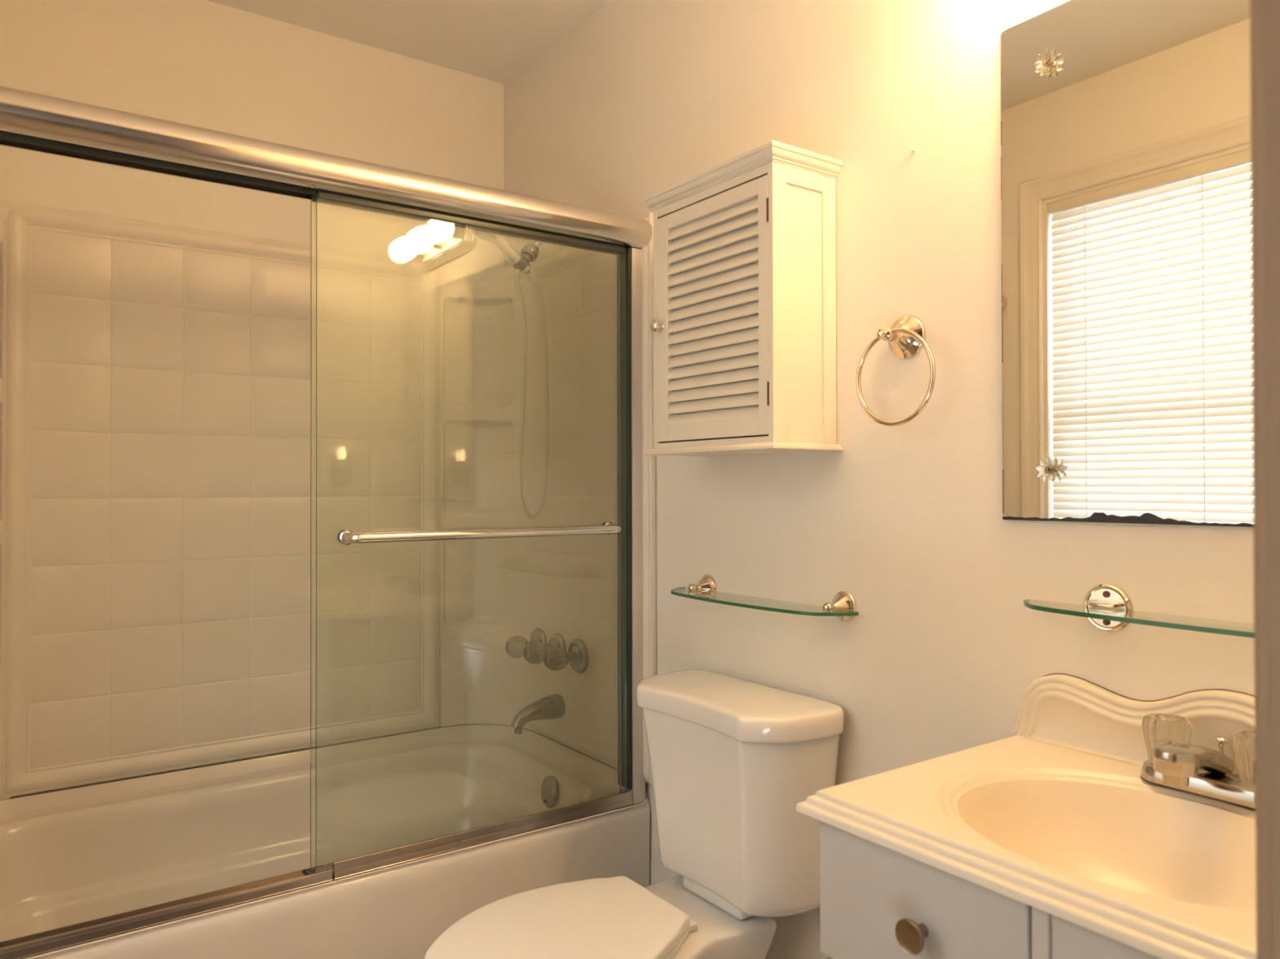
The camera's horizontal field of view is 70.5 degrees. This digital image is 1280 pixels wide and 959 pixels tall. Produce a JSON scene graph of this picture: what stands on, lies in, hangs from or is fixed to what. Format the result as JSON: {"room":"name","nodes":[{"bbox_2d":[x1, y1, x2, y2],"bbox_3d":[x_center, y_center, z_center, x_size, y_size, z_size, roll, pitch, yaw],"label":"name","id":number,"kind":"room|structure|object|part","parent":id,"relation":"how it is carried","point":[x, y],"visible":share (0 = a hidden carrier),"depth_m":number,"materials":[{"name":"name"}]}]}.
{"room":"bathroom","nodes":[
{"label":"bathroom","id":0,"kind":"room"},
{"bbox_2d":[0,0,503,799],"bbox_3d":[-0.994,0.007,2.292,1.605,2.336,0.110,0,-1,-35],"label":"wall","id":1,"kind":"structure","parent":0,"point":[204,64],"depth_m":2.25,"materials":[{"name":"white paint"}]},
{"bbox_2d":[0,199,656,799],"bbox_3d":[-0.744,0.041,1.940,1.383,1.289,0.750,0,-1,-35],"label":"tub surround","id":2,"kind":"object","parent":1,"relation":"attached to","point":[155,378],"depth_m":2.23,"materials":[{"name":"beige tile"}]},
{"bbox_3d":[-0.964,0.043,2.234,1.002,1.288,0.014,0,-1,-35],"label":"panel","id":3,"kind":"part","parent":2,"relation":"part of","materials":[{"name":"white tile"}]},
{"bbox_2d":[440,262,533,731],"bbox_3d":[-0.422,0.044,2.508,0.201,1.288,0.198,0,-1,-35],"label":"corner shelf","id":4,"kind":"object","parent":2,"relation":"attached to","point":[486,585],"depth_m":2.55,"materials":[{"name":"beige plastic"}]},
{"bbox_2d":[472,230,549,519],"bbox_3d":[-0.318,-0.265,2.267,0.214,0.730,0.068,0,-1,-35],"label":"shower","id":5,"kind":"object","parent":2,"relation":"in","point":[496,239],"visible":0.9,"depth_m":2.28,"materials":[{"name":"white plastic"}]},
{"bbox_3d":[-0.331,-0.572,2.260,0.124,0.104,0.027,0,-1,-35],"label":"handle","id":6,"kind":"part","parent":5,"relation":"part of","materials":[{"name":"white plastic"}]},
{"bbox_3d":[-0.325,0.445,2.408,0.054,0.060,0.059,0,-1,-35],"label":"crystal knob","id":7,"kind":"part","parent":2,"relation":"part of","materials":[{"name":"clear glass"}]},
{"bbox_3d":[-0.309,0.445,2.420,0.096,0.088,0.088,0,-1,-35],"label":"valve handle","id":8,"kind":"part","parent":2,"relation":"part of","materials":[{"name":"silver metal"}]},
{"bbox_3d":[-0.268,0.444,2.326,0.054,0.060,0.059,0,-1,-35],"label":"crystal knob","id":9,"kind":"part","parent":2,"relation":"part of","materials":[{"name":"clear glass"}]},
{"bbox_2d":[511,693,564,733],"bbox_3d":[-0.266,0.600,2.320,0.139,0.085,0.060,0,-1,-35],"label":"tub spout","id":10,"kind":"object","parent":2,"relation":"attached to","point":[552,706],"visible":1,"depth_m":2.31,"materials":[{"name":"silver metal"}]},
{"bbox_2d":[514,727,522,733],"bbox_3d":[-0.307,0.635,2.291,0.021,0.015,0.020,0,-1,-35],"label":"outlet","id":11,"kind":"object","parent":10,"relation":"attached to","point":[517,730],"depth_m":2.28,"materials":[{"name":"grey metal"}]},
{"bbox_3d":[-0.251,0.444,2.339,0.096,0.088,0.088,0,-1,-35],"label":"valve handle","id":12,"kind":"part","parent":2,"relation":"part of","materials":[{"name":"silver metal"}]},
{"bbox_3d":[-0.207,0.443,2.241,0.054,0.060,0.059,0,-1,-35],"label":"crystal knob","id":13,"kind":"part","parent":2,"relation":"part of","materials":[{"name":"clear glass"}]},
{"bbox_3d":[-0.190,0.443,2.253,0.096,0.088,0.088,0,-1,-35],"label":"valve handle","id":14,"kind":"part","parent":2,"relation":"part of","materials":[{"name":"silver metal"}]},
{"bbox_3d":[-0.176,0.444,2.263,0.038,0.024,0.024,0,-1,-35],"label":"stem","id":15,"kind":"part","parent":2,"relation":"part of","materials":[{"name":"silver metal"}]},
{"bbox_3d":[-0.134,0.043,2.259,0.020,1.284,0.562,0,-1,-35],"label":"panel","id":16,"kind":"part","parent":2,"relation":"part of","materials":[{"name":"beige plastic"}]},
{"bbox_2d":[207,0,608,84],"bbox_3d":[-0.327,-1.209,1.360,1.605,0.080,2.419,0,-1,-35],"label":"ceiling","id":17,"kind":"structure","parent":0,"point":[491,40],"depth_m":2.31,"materials":[{"name":"white paint"}]},
{"bbox_2d":[503,0,1254,958],"bbox_3d":[0.316,0.001,1.739,0.110,2.336,2.309,0,-1,-35],"label":"wall","id":18,"kind":"structure","parent":0,"point":[940,655],"depth_m":1.52,"materials":[{"name":"white paint"}]},
{"bbox_2d":[0,85,652,958],"bbox_3d":[-0.548,0.069,1.668,1.356,1.318,0.088,0,-1,-35],"label":"shower door frame","id":19,"kind":"object","parent":18,"relation":"attached to","point":[32,122],"visible":0.92,"depth_m":1.65,"materials":[{"name":"silver metal"}]},
{"bbox_2d":[310,189,626,870],"bbox_3d":[-0.303,0.092,1.827,0.684,1.240,0.080,0,-1,-35],"label":"door","id":20,"kind":"structure","parent":18,"relation":"in","point":[346,537],"depth_m":1.80,"materials":[{"name":"green"}]},
{"bbox_2d":[337,529,344,543],"bbox_3d":[-0.547,0.107,1.682,0.027,0.027,0.009,0,-1,-35],"label":"washer","id":21,"kind":"object","parent":20,"relation":"in","point":[341,534],"depth_m":1.66,"materials":[{"name":"grey metal"}]},
{"bbox_3d":[-0.323,0.092,1.855,0.683,1.240,0.012,0,-1,-35],"label":"glass door panel","id":22,"kind":"part","parent":20,"relation":"part of","materials":[{"name":"clear glass"}]},
{"bbox_3d":[-0.324,-0.519,1.859,0.679,0.018,0.012,0,-1,-35],"label":"hanger rail","id":23,"kind":"part","parent":20,"relation":"part of","materials":[{"name":"grey metal"}]},
{"bbox_3d":[-0.310,-0.519,1.844,0.676,0.018,0.012,0,-1,-35],"label":"hanger rail","id":24,"kind":"part","parent":20,"relation":"part of","materials":[{"name":"grey metal"}]},
{"bbox_2d":[512,240,543,274],"bbox_3d":[-0.248,-0.593,2.308,0.154,0.147,0.061,0,-1,-35],"label":"shower arm","id":25,"kind":"object","parent":18,"relation":"attached to","point":[530,252],"visible":0.57,"depth_m":2.28,"materials":[{"name":"silver metal"}]},
{"bbox_2d":[641,140,843,456],"bbox_3d":[0.176,-0.304,1.687,0.178,0.509,0.371,0,-1,-35],"label":"upper cabinet","id":26,"kind":"object","parent":18,"relation":"attached to","point":[743,326],"visible":1,"depth_m":1.59,"materials":[{"name":"beige paint"}]},
{"bbox_3d":[0.033,-0.297,1.756,0.024,0.026,0.026,0,-1,-35],"label":"knob","id":27,"kind":"part","parent":26,"relation":"part of","materials":[{"name":"silver metal"}]},
{"bbox_3d":[0.130,-0.293,1.654,0.016,0.437,0.313,0,-1,-35],"label":"door","id":28,"kind":"part","parent":26,"relation":"part of","materials":[{"name":"beige paint"}]},
{"bbox_3d":[0.179,-0.544,1.691,0.170,0.027,0.371,0,-1,-35],"label":"crown moulding","id":29,"kind":"part","parent":26,"relation":"part of","materials":[{"name":"beige paint"}]},
{"bbox_3d":[0.181,-0.056,1.688,0.168,0.012,0.369,0,-1,-35],"label":"moulding","id":30,"kind":"part","parent":26,"relation":"part of","materials":[{"name":"beige paint"}]},
{"bbox_2d":[671,574,858,621],"bbox_3d":[0.201,0.222,1.717,0.102,0.052,0.482,0,-1,-35],"label":"glass shelf","id":31,"kind":"object","parent":18,"relation":"attached to","point":[843,606],"visible":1,"depth_m":1.69,"materials":[{"name":"green"}]},
{"bbox_3d":[0.197,0.230,1.714,0.092,0.006,0.482,0,-1,-35],"label":"glass","id":32,"kind":"part","parent":31,"relation":"part of","materials":[{"name":"green"}]},
{"bbox_2d":[855,315,936,426],"bbox_3d":[0.412,-0.176,1.448,0.071,0.183,0.155,0,-1,-35],"label":"towel ring","id":33,"kind":"object","parent":18,"relation":"attached to","point":[906,337],"visible":1,"depth_m":1.45,"materials":[{"name":"silver metal"}]},
{"bbox_3d":[0.393,-0.232,1.446,0.037,0.021,0.021,0,-1,-35],"label":"post","id":34,"kind":"part","parent":33,"relation":"part of","materials":[{"name":"silver metal"}]},
{"bbox_2d":[1000,0,1253,528],"bbox_3d":[0.687,-0.301,1.115,0.007,0.717,0.532,0,-1,-35],"label":"wall mirror","id":35,"kind":"object","parent":18,"relation":"attached to","point":[1126,300],"visible":0.91,"depth_m":1.18,"materials":[{"name":"silver metal"}]},
{"bbox_2d":[1033,48,1058,76],"bbox_3d":[0.567,-0.583,1.265,0.015,0.036,0.036,0,-1,-35],"label":"mirror clip","id":36,"kind":"object","parent":35,"relation":"attached to","point":[1046,61],"visible":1,"depth_m":1.26,"materials":[{"name":"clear plastic"}]},
{"bbox_2d":[1035,456,1060,482],"bbox_3d":[0.568,-0.014,1.261,0.015,0.036,0.036,0,-1,-35],"label":"mirror clip","id":37,"kind":"object","parent":35,"relation":"attached to","point":[1048,469],"visible":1,"depth_m":1.26,"materials":[{"name":"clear plastic"}]},
{"bbox_2d":[1010,674,1254,774],"bbox_3d":[0.702,0.309,1.078,0.024,0.109,0.569,0,-1,-35],"label":"backsplash","id":38,"kind":"structure","parent":18,"relation":"attached to","point":[1067,711],"depth_m":1.19,"materials":[{"name":"white ceramic"}]},
{"bbox_2d":[1023,583,1253,638],"bbox_3d":[0.680,0.170,1.058,0.084,0.063,0.528,0,-1,-35],"label":"glass shelf","id":39,"kind":"object","parent":18,"relation":"attached to","point":[1107,607],"visible":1,"depth_m":1.19,"materials":[{"name":"green"}]},
{"bbox_3d":[0.106,1.201,0.739,1.605,0.080,3.899,0,-1,-35],"label":"floor","id":40,"kind":"structure","parent":0,"visible":0},
{"bbox_2d":[0,724,649,958],"bbox_3d":[-0.747,0.929,1.940,1.379,0.487,0.728,0,-1,-35],"label":"bathtub","id":41,"kind":"object","parent":40,"relation":"on","point":[71,856],"visible":0.77,"depth_m":2.02,"materials":[{"name":"white ceramic"}]},
{"bbox_2d":[541,775,559,808],"bbox_3d":[-0.224,0.765,2.220,0.028,0.075,0.076,0,-1,-35],"label":"overflow plate","id":42,"kind":"object","parent":41,"relation":"attached to","point":[549,787],"visible":1,"depth_m":2.21,"materials":[{"name":"silver metal"}]},
{"bbox_2d":[424,669,844,958],"bbox_3d":[-0.035,0.780,1.538,0.669,0.775,0.438,0,-1,-35],"label":"toilet","id":43,"kind":"object","parent":40,"relation":"on","point":[732,760],"visible":1,"depth_m":1.55,"materials":[{"name":"white ceramic"}]},
{"bbox_3d":[-0.137,0.750,1.483,0.435,0.018,0.335,0,-1,-35],"label":"seat lid","id":44,"kind":"part","parent":43,"relation":"part of","materials":[{"name":"white plastic"}]},
{"bbox_3d":[-0.137,0.767,1.483,0.431,0.015,0.332,0,-1,-35],"label":"seat","id":45,"kind":"part","parent":43,"relation":"part of","materials":[{"name":"white plastic"}]},
{"bbox_3d":[-0.071,0.972,1.530,0.601,0.391,0.340,0,-1,-35],"label":"bowl","id":46,"kind":"part","parent":43,"relation":"part of","materials":[{"name":"white ceramic"}]},
{"bbox_3d":[0.158,0.415,1.679,0.193,0.044,0.438,0,-1,-35],"label":"tank lid","id":47,"kind":"part","parent":43,"relation":"part of","materials":[{"name":"white ceramic"}]},
{"bbox_3d":[0.162,0.593,1.680,0.184,0.310,0.419,0,-1,-35],"label":"tank","id":48,"kind":"part","parent":43,"relation":"part of","materials":[{"name":"white ceramic"}]},
{"bbox_2d":[819,821,1160,958],"bbox_3d":[0.526,0.776,0.942,0.439,0.771,0.547,0,-1,-35],"label":"vanity cabinet","id":49,"kind":"object","parent":40,"relation":"on","point":[877,901],"visible":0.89,"depth_m":0.93,"materials":[{"name":"grey paint"}]},
{"bbox_3d":[0.282,0.466,0.929,0.024,0.034,0.034,0,-1,-35],"label":"knob","id":50,"kind":"part","parent":49,"relation":"part of","materials":[{"name":"gold metal"}]},
{"bbox_3d":[0.290,0.471,0.952,0.015,0.156,0.262,0,-1,-35],"label":"drawer","id":51,"kind":"part","parent":49,"relation":"part of","materials":[{"name":"grey paint"}]},
{"bbox_2d":[796,673,1256,958],"bbox_3d":[0.530,0.368,0.959,0.442,0.231,0.574,0,-1,-35],"label":"countertop","id":52,"kind":"structure","parent":49,"relation":"on","point":[1058,817],"depth_m":1.06,"materials":[{"name":"beige stone"}]},
{"bbox_2d":[1140,712,1255,809],"bbox_3d":[0.632,0.324,1.028,0.146,0.076,0.157,0,-1,-35],"label":"faucet","id":53,"kind":"object","parent":52,"relation":"on","point":[1173,762],"visible":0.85,"depth_m":1.02,"materials":[{"name":"grey metal"}]},
{"bbox_3d":[0.636,0.313,1.093,0.052,0.054,0.052,0,-1,-35],"label":"knob","id":54,"kind":"part","parent":53,"relation":"part of","materials":[{"name":"clear plastic"}]},
{"bbox_3d":[0.627,0.319,1.025,0.134,0.046,0.043,0,-1,-35],"label":"spout","id":55,"kind":"part","parent":53,"relation":"part of","materials":[{"name":"silver metal"}]},
{"bbox_3d":[0.684,0.325,1.066,0.016,0.044,0.016,0,-1,-35],"label":"lift rod","id":56,"kind":"part","parent":53,"relation":"part of","materials":[{"name":"silver metal"}]},
{"bbox_3d":[0.694,0.312,1.011,0.052,0.054,0.052,0,-1,-35],"label":"knob","id":57,"kind":"part","parent":53,"relation":"part of","materials":[{"name":"clear plastic"}]},
{"bbox_3d":[0.440,0.724,0.723,0.004,0.664,0.270,0,-1,-35],"label":"door moulding","id":58,"kind":"part","parent":49,"relation":"part of","materials":[{"name":"grey paint"}]},
{"bbox_3d":[0.448,0.724,0.729,0.015,0.664,0.270,0,-1,-35],"label":"door","id":59,"kind":"part","parent":49,"relation":"part of","materials":[{"name":"grey paint"}]},
{"bbox_3d":[0.344,-0.010,0.410,1.385,2.336,0.110,0,-1,-35],"label":"wall","id":60,"kind":"structure","parent":0,"visible":0},
{"bbox_2d":[1249,0,1279,958],"bbox_3d":[0.098,0.116,0.234,0.750,2.083,0.144,0,-1,-35],"label":"door","id":61,"kind":"structure","parent":60,"relation":"in","point":[1264,15],"depth_m":0.47,"materials":[{"name":"brown paint"}]}
]}

